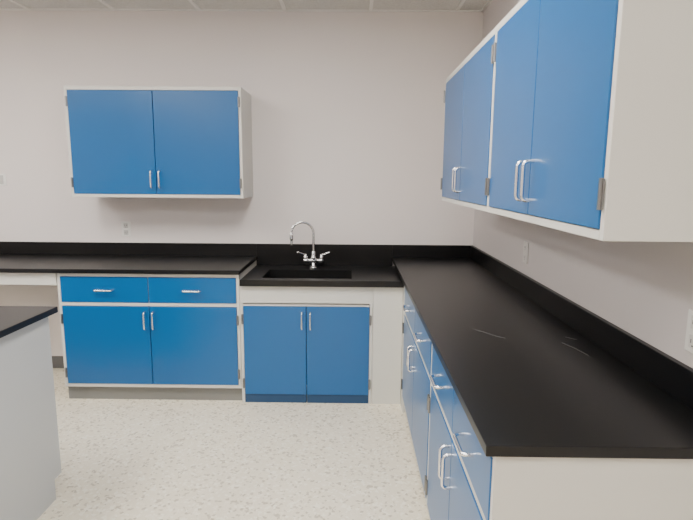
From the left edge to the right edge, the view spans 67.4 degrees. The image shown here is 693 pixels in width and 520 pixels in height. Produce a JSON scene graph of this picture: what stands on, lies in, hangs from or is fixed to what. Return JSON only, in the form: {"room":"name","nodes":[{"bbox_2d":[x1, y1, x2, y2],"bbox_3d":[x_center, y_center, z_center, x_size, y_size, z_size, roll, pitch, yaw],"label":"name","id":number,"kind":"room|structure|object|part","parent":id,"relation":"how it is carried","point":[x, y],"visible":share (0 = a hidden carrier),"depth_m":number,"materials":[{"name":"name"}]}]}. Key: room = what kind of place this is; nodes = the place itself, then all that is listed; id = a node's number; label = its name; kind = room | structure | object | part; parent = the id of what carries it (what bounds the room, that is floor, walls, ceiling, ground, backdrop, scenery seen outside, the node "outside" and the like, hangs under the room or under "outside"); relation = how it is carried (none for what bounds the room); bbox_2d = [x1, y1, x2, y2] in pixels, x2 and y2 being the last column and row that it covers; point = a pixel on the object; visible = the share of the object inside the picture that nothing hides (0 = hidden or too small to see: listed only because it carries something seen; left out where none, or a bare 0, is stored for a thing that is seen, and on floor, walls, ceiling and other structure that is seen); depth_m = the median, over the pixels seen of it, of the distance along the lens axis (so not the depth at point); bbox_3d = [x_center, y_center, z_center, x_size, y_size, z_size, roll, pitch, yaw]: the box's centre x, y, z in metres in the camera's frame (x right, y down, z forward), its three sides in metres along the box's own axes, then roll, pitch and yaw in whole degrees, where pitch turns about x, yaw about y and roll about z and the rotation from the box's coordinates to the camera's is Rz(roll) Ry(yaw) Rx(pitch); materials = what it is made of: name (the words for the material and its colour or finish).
{"room":"laboratory","nodes":[
{"label":"laboratory","id":0,"kind":"room"},
{"bbox_2d":[37,368,429,519],"bbox_3d":[-1.647,1.470,0.621,5.318,0.100,7.330,0,9,1],"label":"floor","id":1,"kind":"structure","parent":0,"point":[121,459],"depth_m":2.81,"materials":[{"name":"tile"}]},
{"bbox_2d":[0,306,61,519],"bbox_3d":[-2.140,0.858,1.223,1.570,0.914,2.560,0,9,1],"label":"kitchen island","id":2,"kind":"object","parent":1,"relation":"on","point":[30,462],"visible":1,"depth_m":2.24,"materials":[{"name":"white laminate"}]},
{"bbox_2d":[56,261,255,399],"bbox_3d":[-1.302,0.481,3.745,1.198,0.886,0.639,0,9,1],"label":"base cabinet","id":3,"kind":"object","parent":1,"relation":"on","point":[125,336],"visible":0.97,"depth_m":3.46,"materials":[{"name":"blue laminate"}]},
{"bbox_2d":[0,273,56,284],"bbox_3d":[-2.745,0.466,3.776,1.680,0.886,0.590,0,9,1],"label":"rail","id":4,"kind":"object","parent":3,"relation":"attached to","point":[5,278],"visible":0.76,"depth_m":3.42,"materials":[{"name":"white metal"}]},
{"bbox_3d":[-1.593,0.199,3.400,0.127,0.012,0.037,0,9,1],"label":"drawer pull","id":5,"kind":"part","parent":3,"relation":"part of","materials":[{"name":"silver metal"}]},
{"bbox_3d":[-1.592,0.194,3.428,0.576,0.171,0.023,0,9,1],"label":"drawer","id":6,"kind":"part","parent":3,"relation":"part of","materials":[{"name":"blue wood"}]},
{"bbox_3d":[-1.595,0.570,3.487,0.576,0.538,0.023,0,9,1],"label":"door","id":7,"kind":"part","parent":3,"relation":"part of","materials":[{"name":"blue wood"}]},
{"bbox_2d":[0,241,255,274],"bbox_3d":[-2.136,-0.027,3.681,2.892,0.126,0.630,0,9,1],"label":"countertop","id":8,"kind":"structure","parent":3,"relation":"on","point":[15,257],"depth_m":3.86,"materials":[{"name":"black stone"}]},
{"bbox_3d":[-1.332,0.403,3.429,0.012,0.127,0.037,0,9,1],"label":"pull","id":9,"kind":"part","parent":3,"relation":"part of","materials":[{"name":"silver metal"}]},
{"bbox_3d":[-1.276,0.403,3.428,0.012,0.127,0.037,0,9,1],"label":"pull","id":10,"kind":"part","parent":3,"relation":"part of","materials":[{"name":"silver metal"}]},
{"bbox_3d":[-1.012,0.199,3.422,0.576,0.171,0.023,0,9,1],"label":"drawer","id":11,"kind":"part","parent":3,"relation":"part of","materials":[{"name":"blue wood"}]},
{"bbox_3d":[-1.015,0.575,3.481,0.576,0.538,0.023,0,9,1],"label":"door","id":12,"kind":"part","parent":3,"relation":"part of","materials":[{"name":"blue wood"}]},
{"bbox_2d":[239,286,372,403],"bbox_3d":[-0.263,0.526,3.740,0.875,0.812,0.639,0,9,1],"label":"base cabinet","id":13,"kind":"object","parent":1,"relation":"on","point":[299,344],"visible":0.95,"depth_m":3.46,"materials":[{"name":"blue wood"}]},
{"bbox_3d":[-0.476,0.605,3.480,0.414,0.610,0.023,0,9,1],"label":"door","id":14,"kind":"part","parent":13,"relation":"part of","materials":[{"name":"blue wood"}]},
{"bbox_3d":[-0.294,0.402,3.416,0.012,0.127,0.037,0,9,1],"label":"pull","id":15,"kind":"part","parent":13,"relation":"part of","materials":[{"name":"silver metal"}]},
{"bbox_3d":[-0.238,0.402,3.416,0.012,0.127,0.037,0,9,1],"label":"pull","id":16,"kind":"part","parent":13,"relation":"part of","materials":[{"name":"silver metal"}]},
{"bbox_2d":[239,244,403,287],"bbox_3d":[-0.158,0.113,3.678,1.066,0.376,0.633,0,9,1],"label":"countertop","id":17,"kind":"structure","parent":13,"relation":"on","point":[280,265],"depth_m":3.88,"materials":[{"name":"black stone"}]},
{"bbox_2d":[289,221,329,267],"bbox_3d":[-0.270,-0.114,3.843,0.298,0.349,0.066,0,9,-3],"label":"gooseneck faucet","id":18,"kind":"object","parent":17,"relation":"on","point":[313,259],"visible":1,"depth_m":3.84,"materials":[{"name":"silver metal"}]},
{"bbox_3d":[-0.058,0.609,3.475,0.414,0.610,0.023,0,9,1],"label":"door","id":19,"kind":"part","parent":13,"relation":"part of","materials":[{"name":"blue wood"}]},
{"bbox_2d":[372,287,402,403],"bbox_3d":[0.270,0.573,3.470,0.194,0.812,0.022,0,9,1],"label":"filler panel","id":20,"kind":"object","parent":1,"relation":"on","point":[387,302],"visible":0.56,"depth_m":3.46,"materials":[{"name":"white laminate"}]},
{"bbox_2d":[401,286,404,412],"bbox_3d":[0.378,0.549,3.389,0.020,0.886,0.128,0,9,1],"label":"cabinet filler","id":21,"kind":"object","parent":1,"relation":"on","point":[402,403],"visible":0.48,"depth_m":3.39,"materials":[{"name":"white laminate"}]},
{"bbox_2d":[401,288,431,504],"bbox_3d":[0.630,0.649,2.763,0.621,0.886,1.129,0,9,1],"label":"base cabinet","id":22,"kind":"object","parent":1,"relation":"on","point":[417,348],"visible":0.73,"depth_m":2.58,"materials":[{"name":"blue laminate"}]},
{"bbox_3d":[0.343,0.278,2.984,0.037,0.012,0.127,0,9,1],"label":"drawer pull","id":23,"kind":"part","parent":22,"relation":"part of","materials":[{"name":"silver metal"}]},
{"bbox_3d":[0.369,0.654,3.043,0.023,0.538,0.541,0,9,1],"label":"door","id":24,"kind":"part","parent":22,"relation":"part of","materials":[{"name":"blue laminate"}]},
{"bbox_3d":[0.339,0.518,2.774,0.037,0.127,0.012,0,9,1],"label":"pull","id":25,"kind":"part","parent":22,"relation":"part of","materials":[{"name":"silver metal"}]},
{"bbox_3d":[0.372,0.278,2.984,0.023,0.171,0.541,0,9,1],"label":"drawer","id":26,"kind":"part","parent":22,"relation":"part of","materials":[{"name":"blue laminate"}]},
{"bbox_3d":[0.338,0.526,2.719,0.037,0.127,0.012,0,9,1],"label":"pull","id":27,"kind":"part","parent":22,"relation":"part of","materials":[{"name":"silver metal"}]},
{"bbox_3d":[0.337,0.362,2.445,0.037,0.012,0.127,0,9,1],"label":"drawer pull","id":28,"kind":"part","parent":22,"relation":"part of","materials":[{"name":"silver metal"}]},
{"bbox_3d":[0.363,0.739,2.504,0.023,0.538,0.541,0,9,1],"label":"door","id":29,"kind":"part","parent":22,"relation":"part of","materials":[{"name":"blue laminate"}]},
{"bbox_3d":[0.366,0.363,2.445,0.023,0.171,0.541,0,9,1],"label":"drawer","id":30,"kind":"part","parent":22,"relation":"part of","materials":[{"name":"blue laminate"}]},
{"bbox_2d":[425,345,692,519],"bbox_3d":[0.618,0.811,1.735,0.621,0.886,0.950,0,9,1],"label":"base cabinet","id":31,"kind":"object","parent":1,"relation":"on","point":[463,483],"visible":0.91,"depth_m":1.22,"materials":[{"name":"blue laminate"}]},
{"bbox_3d":[0.331,0.446,1.912,0.037,0.012,0.127,0,9,1],"label":"drawer pull","id":32,"kind":"part","parent":31,"relation":"part of","materials":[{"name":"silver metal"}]},
{"bbox_3d":[0.357,0.823,1.971,0.023,0.538,0.452,0,9,1],"label":"door","id":33,"kind":"part","parent":31,"relation":"part of","materials":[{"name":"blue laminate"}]},
{"bbox_3d":[0.359,0.447,1.912,0.023,0.171,0.452,0,9,1],"label":"drawer","id":34,"kind":"part","parent":31,"relation":"part of","materials":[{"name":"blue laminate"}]},
{"bbox_3d":[0.327,0.680,1.746,0.037,0.127,0.012,0,9,1],"label":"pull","id":35,"kind":"part","parent":31,"relation":"part of","materials":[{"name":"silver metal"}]},
{"bbox_3d":[0.326,0.688,1.691,0.037,0.127,0.012,0,9,1],"label":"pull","id":36,"kind":"part","parent":31,"relation":"part of","materials":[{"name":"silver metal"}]},
{"bbox_3d":[0.325,0.517,1.462,0.037,0.012,0.127,0,9,1],"label":"drawer pull","id":37,"kind":"part","parent":31,"relation":"part of","materials":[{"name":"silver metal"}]},
{"bbox_3d":[0.352,0.893,1.521,0.023,0.538,0.452,0,9,1],"label":"door","id":38,"kind":"part","parent":31,"relation":"part of","materials":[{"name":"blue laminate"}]},
{"bbox_3d":[0.354,0.518,1.461,0.023,0.171,0.452,0,9,1],"label":"drawer","id":39,"kind":"part","parent":31,"relation":"part of","materials":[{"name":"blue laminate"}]},
{"bbox_2d":[392,245,692,458],"bbox_3d":[0.638,0.168,2.565,0.610,0.126,2.830,0,9,1],"label":"countertop","id":40,"kind":"structure","parent":31,"relation":"on","point":[533,371],"depth_m":1.62,"materials":[{"name":"black plastic"}]},
{"bbox_2d":[0,10,482,366],"bbox_3d":[-1.596,-0.466,3.975,5.318,2.680,0.100,0,9,1],"label":"wall","id":41,"kind":"structure","parent":0,"point":[348,108],"depth_m":3.82,"materials":[{"name":"white paint"}]},
{"bbox_2d":[0,174,6,185],"bbox_3d":[-2.595,-0.604,3.909,0.072,0.090,0.010,0,9,1],"label":"light switch","id":42,"kind":"object","parent":41,"relation":"attached to","point":[3,182],"visible":1,"depth_m":3.91,"materials":[{"name":"white plastic"}]},
{"bbox_2d":[52,356,63,367],"bbox_3d":[-3.039,0.804,4.138,2.250,0.100,0.006,0,9,1],"label":"baseboard","id":43,"kind":"structure","parent":41,"relation":"attached to","point":[57,361],"depth_m":4.13,"materials":[{"name":"grey plastic"}]},
{"bbox_2d":[121,221,130,236],"bbox_3d":[-1.677,-0.236,3.957,0.070,0.114,0.009,0,9,1],"label":"electrical outlet","id":44,"kind":"object","parent":41,"relation":"attached to","point":[125,226],"visible":1,"depth_m":3.95,"materials":[{"name":"white plastic"}]},
{"bbox_2d":[0,241,255,256],"bbox_3d":[-2.132,-0.089,3.980,2.892,0.098,0.020,0,9,1],"label":"backsplash","id":45,"kind":"structure","parent":41,"relation":"attached to","point":[6,247],"depth_m":3.96,"materials":[{"name":"black stone"}]},
{"bbox_2d":[63,86,252,197],"bbox_3d":[-1.291,-0.815,3.663,1.182,0.735,0.399,0,9,1],"label":"upper cabinet","id":46,"kind":"object","parent":41,"relation":"attached to","point":[123,141],"visible":1,"depth_m":3.50,"materials":[{"name":"blue laminate"}]},
{"bbox_3d":[-1.579,-0.792,3.515,0.568,0.684,0.023,0,9,1],"label":"door","id":47,"kind":"part","parent":46,"relation":"part of","materials":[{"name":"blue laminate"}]},
{"bbox_3d":[-1.323,-0.547,3.522,0.012,0.127,0.037,0,9,1],"label":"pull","id":48,"kind":"part","parent":46,"relation":"part of","materials":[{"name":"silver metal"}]},
{"bbox_3d":[-1.267,-0.547,3.521,0.012,0.127,0.037,0,9,1],"label":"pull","id":49,"kind":"part","parent":46,"relation":"part of","materials":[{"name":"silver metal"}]},
{"bbox_3d":[-1.007,-0.787,3.510,0.568,0.684,0.023,0,9,1],"label":"door","id":50,"kind":"part","parent":46,"relation":"part of","materials":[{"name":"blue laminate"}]},
{"bbox_2d":[392,245,470,257],"bbox_3d":[0.644,-0.065,3.951,0.590,0.098,0.020,0,9,1],"label":"backsplash","id":51,"kind":"structure","parent":41,"relation":"attached to","point":[399,251],"depth_m":3.94,"materials":[{"name":"black stone"}]},
{"bbox_2d":[0,0,492,11],"bbox_3d":[-1.628,-1.276,0.188,5.318,0.101,7.330,0,9,1],"label":"ceiling","id":52,"kind":"structure","parent":0,"point":[22,5],"depth_m":3.61,"materials":[{"name":"tile"}]},
{"bbox_2d":[473,0,692,367],"bbox_3d":[0.971,0.119,0.377,0.100,2.680,7.130,0,9,1],"label":"wall","id":53,"kind":"structure","parent":0,"point":[644,289],"depth_m":1.86,"materials":[{"name":"grey paint"}]},
{"bbox_2d":[440,26,496,211],"bbox_3d":[0.739,-0.618,2.537,0.420,0.700,1.079,0,9,1],"label":"upper cabinet","id":54,"kind":"object","parent":53,"relation":"attached to","point":[469,92],"visible":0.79,"depth_m":2.36,"materials":[{"name":"blue laminate"}]},
{"bbox_3d":[0.579,-0.658,2.796,0.023,0.649,0.516,0,9,1],"label":"door","id":55,"kind":"part","parent":54,"relation":"part of","materials":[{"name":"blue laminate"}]},
{"bbox_3d":[0.546,-0.401,2.602,0.037,0.127,0.012,0,9,1],"label":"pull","id":56,"kind":"part","parent":54,"relation":"part of","materials":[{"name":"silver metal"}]},
{"bbox_3d":[0.545,-0.393,2.546,0.037,0.127,0.012,0,9,1],"label":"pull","id":57,"kind":"part","parent":54,"relation":"part of","materials":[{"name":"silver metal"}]},
{"bbox_3d":[0.573,-0.577,2.282,0.023,0.649,0.516,0,9,1],"label":"door","id":58,"kind":"part","parent":54,"relation":"part of","materials":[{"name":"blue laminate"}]},
{"bbox_2d":[522,241,528,263],"bbox_3d":[0.942,-0.040,2.736,0.009,0.114,0.070,0,9,1],"label":"electrical outlet","id":59,"kind":"object","parent":53,"relation":"attached to","point":[526,244],"visible":1,"depth_m":2.73,"materials":[{"name":"white plastic"}]},
{"bbox_2d":[470,245,692,409],"bbox_3d":[0.933,0.157,2.560,0.020,0.098,2.830,0,9,1],"label":"backsplash","id":60,"kind":"structure","parent":53,"relation":"attached to","point":[673,376],"depth_m":1.82,"materials":[{"name":"black"}]},
{"bbox_2d":[486,0,692,241],"bbox_3d":[0.727,-0.459,1.529,0.420,0.700,0.960,0,9,1],"label":"upper cabinet","id":61,"kind":"object","parent":53,"relation":"attached to","point":[592,136],"visible":1,"depth_m":1.13,"materials":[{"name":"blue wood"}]},
{"bbox_3d":[0.567,-0.494,1.758,0.023,0.649,0.457,0,9,1],"label":"door","id":62,"kind":"part","parent":61,"relation":"part of","materials":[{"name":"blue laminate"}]},
{"bbox_3d":[0.534,-0.242,1.594,0.037,0.127,0.012,0,9,1],"label":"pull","id":63,"kind":"part","parent":61,"relation":"part of","materials":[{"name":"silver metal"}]},
{"bbox_3d":[0.534,-0.234,1.538,0.037,0.127,0.012,0,9,1],"label":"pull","id":64,"kind":"part","parent":61,"relation":"part of","materials":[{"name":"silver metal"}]},
{"bbox_3d":[0.562,-0.423,1.303,0.023,0.649,0.457,0,9,1],"label":"door","id":65,"kind":"part","parent":61,"relation":"part of","materials":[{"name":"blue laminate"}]},
{"bbox_2d":[684,309,692,352],"bbox_3d":[0.926,0.194,1.381,0.009,0.114,0.070,0,9,1],"label":"electrical outlet","id":66,"kind":"object","parent":53,"relation":"attached to","point":[688,346],"visible":1,"depth_m":1.40,"materials":[{"name":"white plastic"}]},
{"bbox_2d":[688,334,692,348],"bbox_3d":[0.924,0.219,1.385,0.004,0.036,0.034,0,9,1],"label":"receptacle","id":67,"kind":"object","parent":66,"relation":"attached to","point":[690,336],"depth_m":1.39,"materials":[{"name":"white plastic"}]}
]}

